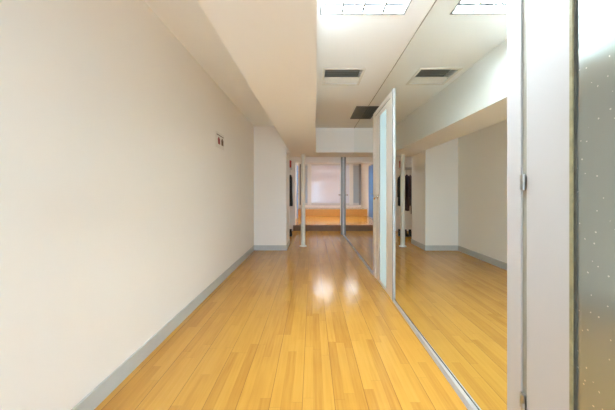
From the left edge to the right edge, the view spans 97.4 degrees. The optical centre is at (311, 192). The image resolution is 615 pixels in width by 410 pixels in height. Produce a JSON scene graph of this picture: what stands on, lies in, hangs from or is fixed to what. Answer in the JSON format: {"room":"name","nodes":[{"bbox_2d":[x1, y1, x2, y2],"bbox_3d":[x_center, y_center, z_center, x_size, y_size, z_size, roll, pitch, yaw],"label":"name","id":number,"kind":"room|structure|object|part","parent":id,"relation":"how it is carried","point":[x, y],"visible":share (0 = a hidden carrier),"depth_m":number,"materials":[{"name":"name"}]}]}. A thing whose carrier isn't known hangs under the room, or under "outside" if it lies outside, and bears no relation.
{"room":"dance studio","nodes":[
{"label":"dance studio","id":0,"kind":"room"},
{"bbox_2d":[0,0,253,409],"bbox_3d":[-1.279,-0.098,1.980,0.120,2.596,7.360,0,0,0],"label":"wall","id":1,"kind":"structure","parent":0,"point":[120,204],"depth_m":1.56,"materials":[{"name":"paint"}]},
{"bbox_2d":[71,246,253,409],"bbox_3d":[-1.213,1.147,2.030,0.012,0.105,7.260,0,0,0],"label":"baseboard","id":2,"kind":"structure","parent":1,"relation":"attached to","point":[99,393],"depth_m":1.96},
{"bbox_2d":[216,131,223,149],"bbox_3d":[-1.215,-0.688,3.570,0.007,0.205,0.320,0,0,0],"label":"wall sign","id":3,"kind":"object","parent":1,"relation":"attached to","point":[219,137],"visible":1,"depth_m":3.54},
{"bbox_2d":[94,231,467,409],"bbox_3d":[0.475,1.260,3.435,4.450,0.120,10.270,0,0,0],"label":"floor","id":4,"kind":"structure","parent":0,"point":[310,327],"depth_m":2.10,"materials":[{"name":"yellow wood"}]},
{"bbox_2d":[254,126,289,244],"bbox_3d":[-1.119,-0.098,6.060,1.162,2.596,0.800,0,0,0],"label":"wall pier","id":5,"kind":"object","parent":4,"relation":"on","point":[271,157],"visible":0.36,"depth_m":5.66,"materials":[{"name":"paint"}]},
{"bbox_2d":[254,245,286,249],"bbox_3d":[-0.867,1.147,5.654,0.681,0.105,0.012,0,0,0],"label":"baseboard","id":6,"kind":"object","parent":5,"relation":"attached to","point":[256,247],"visible":1,"depth_m":5.65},
{"bbox_2d":[300,154,305,246],"bbox_3d":[-0.200,0.165,6.080,0.160,2.070,0.160,0,0,0],"label":"support pole","id":7,"kind":"object","parent":4,"relation":"on","point":[302,155],"visible":0.98,"depth_m":6.03,"materials":[{"name":"white metal"}]},
{"bbox_2d":[339,157,342,234],"bbox_3d":[0.834,0.083,7.798,0.124,2.235,0.115,0,0,0],"label":"post","id":8,"kind":"object","parent":4,"relation":"on","point":[341,157],"visible":0.84,"depth_m":7.75,"materials":[{"name":"grey metal"}]},
{"bbox_2d":[144,0,434,127],"bbox_3d":[-0.363,-1.441,3.435,2.773,0.090,10.270,0,0,0],"label":"ceiling","id":9,"kind":"structure","parent":0,"point":[375,43],"depth_m":2.65,"materials":[{"name":"paint"}]},
{"bbox_2d":[197,0,316,152],"bbox_3d":[-0.235,-1.133,2.100,0.546,0.526,7.407,0,0,1],"label":"ceiling beam","id":10,"kind":"structure","parent":9,"relation":"attached to","point":[272,43],"depth_m":1.70,"materials":[{"name":"paint"}]},
{"bbox_2d":[287,128,353,156],"bbox_3d":[0.184,-1.133,6.150,1.445,0.526,0.700,0,0,0],"label":"ceiling beam","id":11,"kind":"structure","parent":9,"relation":"attached to","point":[330,142],"depth_m":5.80,"materials":[{"name":"paint"}]},
{"bbox_2d":[321,68,365,84],"bbox_3d":[0.362,-1.432,3.250,0.485,0.088,0.470,0,0,0],"label":"ceiling vent","id":12,"kind":"object","parent":9,"relation":"in","point":[329,75],"visible":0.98,"depth_m":3.32,"materials":[{"name":"white metal"}]},
{"bbox_3d":[0.362,-1.409,3.425,0.425,0.022,0.041,0,0,0],"label":"blade","id":13,"kind":"part","parent":12,"relation":"part of","materials":[{"name":"white metal"}]},
{"bbox_3d":[0.362,-1.409,3.375,0.425,0.022,0.041,0,0,0],"label":"blade","id":14,"kind":"part","parent":12,"relation":"part of","materials":[{"name":"white metal"}]},
{"bbox_3d":[0.362,-1.409,3.325,0.425,0.022,0.041,0,0,0],"label":"blade","id":15,"kind":"part","parent":12,"relation":"part of","materials":[{"name":"white metal"}]},
{"bbox_2d":[350,106,367,118],"bbox_3d":[0.807,-1.388,4.700,0.189,0.016,0.720,0,0,0],"label":"ceiling vent","id":16,"kind":"object","parent":9,"relation":"in","point":[359,111],"visible":1,"depth_m":4.64,"materials":[{"name":"black metal"}]},
{"bbox_2d":[320,0,411,14],"bbox_3d":[0.392,-1.416,1.780,0.660,0.048,0.660,0,0,0],"label":"ceiling light","id":17,"kind":"object","parent":9,"relation":"attached to","point":[327,7],"visible":0.95,"depth_m":2.07,"materials":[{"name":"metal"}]},
{"bbox_2d":[322,0,407,8],"bbox_3d":[0.392,-1.435,1.780,0.658,0.010,0.658,0,0,0],"label":"tray","id":18,"kind":"object","parent":17,"relation":"on","point":[326,4],"depth_m":2.04,"materials":[{"name":"white plastic"}]},
{"bbox_2d":[297,163,298,208],"bbox_3d":[-0.680,-0.231,10.985,0.120,2.498,4.630,0,0,0],"label":"wall","id":19,"kind":"structure","parent":0,"point":[297,163],"depth_m":12.40,"materials":[{"name":"paint"}]},
{"bbox_2d":[296,163,297,218],"bbox_3d":[-0.627,-0.077,11.060,0.185,2.190,0.880,0,0,0],"label":"door","id":20,"kind":"structure","parent":19,"relation":"in","point":[296,163],"depth_m":10.62,"materials":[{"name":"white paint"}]},
{"bbox_2d":[298,209,339,215],"bbox_3d":[0.990,0.867,11.880,3.220,0.302,0.020,0,0,0],"label":"trim","id":21,"kind":"structure","parent":19,"relation":"attached to","point":[308,212],"depth_m":11.87,"materials":[{"name":"orange wood"}]},
{"bbox_2d":[290,157,340,230],"bbox_3d":[0.425,-0.098,8.610,4.350,2.596,0.120,0,0,0],"label":"wall opening","id":22,"kind":"structure","parent":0,"point":[294,160],"depth_m":8.55,"materials":[{"name":"paint"}]},
{"bbox_2d":[293,225,340,230],"bbox_3d":[0.176,1.109,8.557,1.553,0.182,0.025,0,0,0],"label":"trim","id":23,"kind":"structure","parent":22,"relation":"attached to","point":[295,227],"depth_m":8.55,"materials":[{"name":"brown wood"}]},
{"bbox_2d":[296,216,339,224],"bbox_3d":[0.925,1.099,10.985,3.350,0.162,4.830,0,0,0],"label":"platform","id":24,"kind":"object","parent":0,"point":[309,220],"visible":0.14,"depth_m":10.00,"materials":[{"name":"brown wood"}]},
{"bbox_2d":[299,208,339,208],"bbox_3d":[0.990,0.867,12.595,3.220,0.302,1.410,0,0,0],"label":"platform","id":25,"kind":"object","parent":24,"relation":"on","point":[299,208],"visible":0.21,"depth_m":12.47,"materials":[{"name":"brown wood"}]},
{"bbox_2d":[299,163,339,207],"bbox_3d":[0.925,-0.140,13.350,3.350,2.680,0.100,0,0,0],"label":"wall","id":26,"kind":"structure","parent":0,"point":[306,206],"depth_m":13.30,"materials":[{"name":"paint"}]},
{"bbox_2d":[300,164,339,204],"bbox_3d":[0.900,-0.415,13.270,3.000,2.010,0.060,0,0,0],"label":"window","id":27,"kind":"structure","parent":26,"relation":"in","point":[322,181],"depth_m":13.27,"materials":[{"name":"white glass"}]},
{"bbox_3d":[-0.355,-0.440,13.274,0.270,1.960,0.008,0,0,0],"label":"pane","id":28,"kind":"part","parent":27,"relation":"part of","materials":[{"name":"white glass"}]},
{"bbox_3d":[1.150,-0.440,13.274,2.360,1.960,0.008,0,0,0],"label":"pane","id":29,"kind":"part","parent":27,"relation":"part of","materials":[{"name":"white glass"}]},
{"bbox_2d":[343,157,343,233],"bbox_3d":[0.966,-0.098,3.400,0.114,2.596,10.200,0,0,0],"label":"wall","id":30,"kind":"structure","parent":0,"point":[343,157],"depth_m":7.79,"materials":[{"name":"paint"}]},
{"bbox_2d":[343,98,373,274],"bbox_3d":[0.896,-0.098,5.820,0.026,2.594,3.760,0,0,0],"label":"mirror panel","id":31,"kind":"object","parent":30,"relation":"attached to","point":[358,168],"visible":0.84,"depth_m":4.93,"materials":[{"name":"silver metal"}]},
{"bbox_3d":[0.893,1.181,5.820,0.020,0.035,3.760,0,0,0],"label":"rail","id":32,"kind":"part","parent":31,"relation":"part of","materials":[{"name":"metal"}]},
{"bbox_2d":[373,88,393,301],"bbox_3d":[0.871,0.025,3.453,0.077,2.350,0.975,0,0,0],"label":"door","id":33,"kind":"structure","parent":30,"relation":"in","point":[383,117],"depth_m":3.35,"materials":[{"name":"beige paint"}]},
{"bbox_3d":[0.901,0.065,3.410,0.004,2.170,0.330,0,0,0],"label":"pane","id":34,"kind":"part","parent":33,"relation":"part of","materials":[{"name":"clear glass"}]},
{"bbox_2d":[374,67,393,111],"bbox_3d":[0.904,-1.274,3.453,0.009,0.243,0.975,0,0,0],"label":"mirror panel","id":35,"kind":"object","parent":30,"relation":"attached to","point":[387,86],"visible":0.93,"depth_m":3.36,"materials":[{"name":"white"}]},
{"bbox_2d":[393,0,506,409],"bbox_3d":[0.883,-0.098,2.099,0.042,2.594,1.732,0,0,0],"label":"mirror panel","id":36,"kind":"object","parent":30,"relation":"attached to","point":[450,79],"visible":1,"depth_m":1.66,"materials":[{"name":"white mirror glass"}]},
{"bbox_3d":[0.880,1.181,2.099,0.036,0.035,1.732,0,0,0],"label":"rail","id":37,"kind":"part","parent":36,"relation":"part of","materials":[{"name":"metal"}]},
{"bbox_2d":[507,0,614,409],"bbox_3d":[0.893,-0.098,0.642,0.032,2.595,1.184,0,0,0],"label":"door","id":38,"kind":"structure","parent":30,"relation":"in","point":[561,53],"depth_m":0.97,"materials":[{"name":"white paint"}]},
{"bbox_3d":[0.900,-0.050,0.557,0.006,2.380,0.714,0,0,0],"label":"pane","id":39,"kind":"part","parent":38,"relation":"part of","materials":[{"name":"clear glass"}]},
{"bbox_3d":[-1.075,-0.600,7.450,1.050,0.200,0.260,0,0,0],"label":"clothes rack","id":40,"kind":"object","parent":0,"visible":0},
{"bbox_2d":[290,175,292,205],"bbox_3d":[-0.602,-0.150,7.450,0.149,1.025,0.500,0,0,0],"label":"coat","id":41,"kind":"object","parent":40,"relation":"hanging from","point":[291,195],"visible":0.52,"depth_m":7.35,"materials":[{"name":"black fabric"}]}
]}

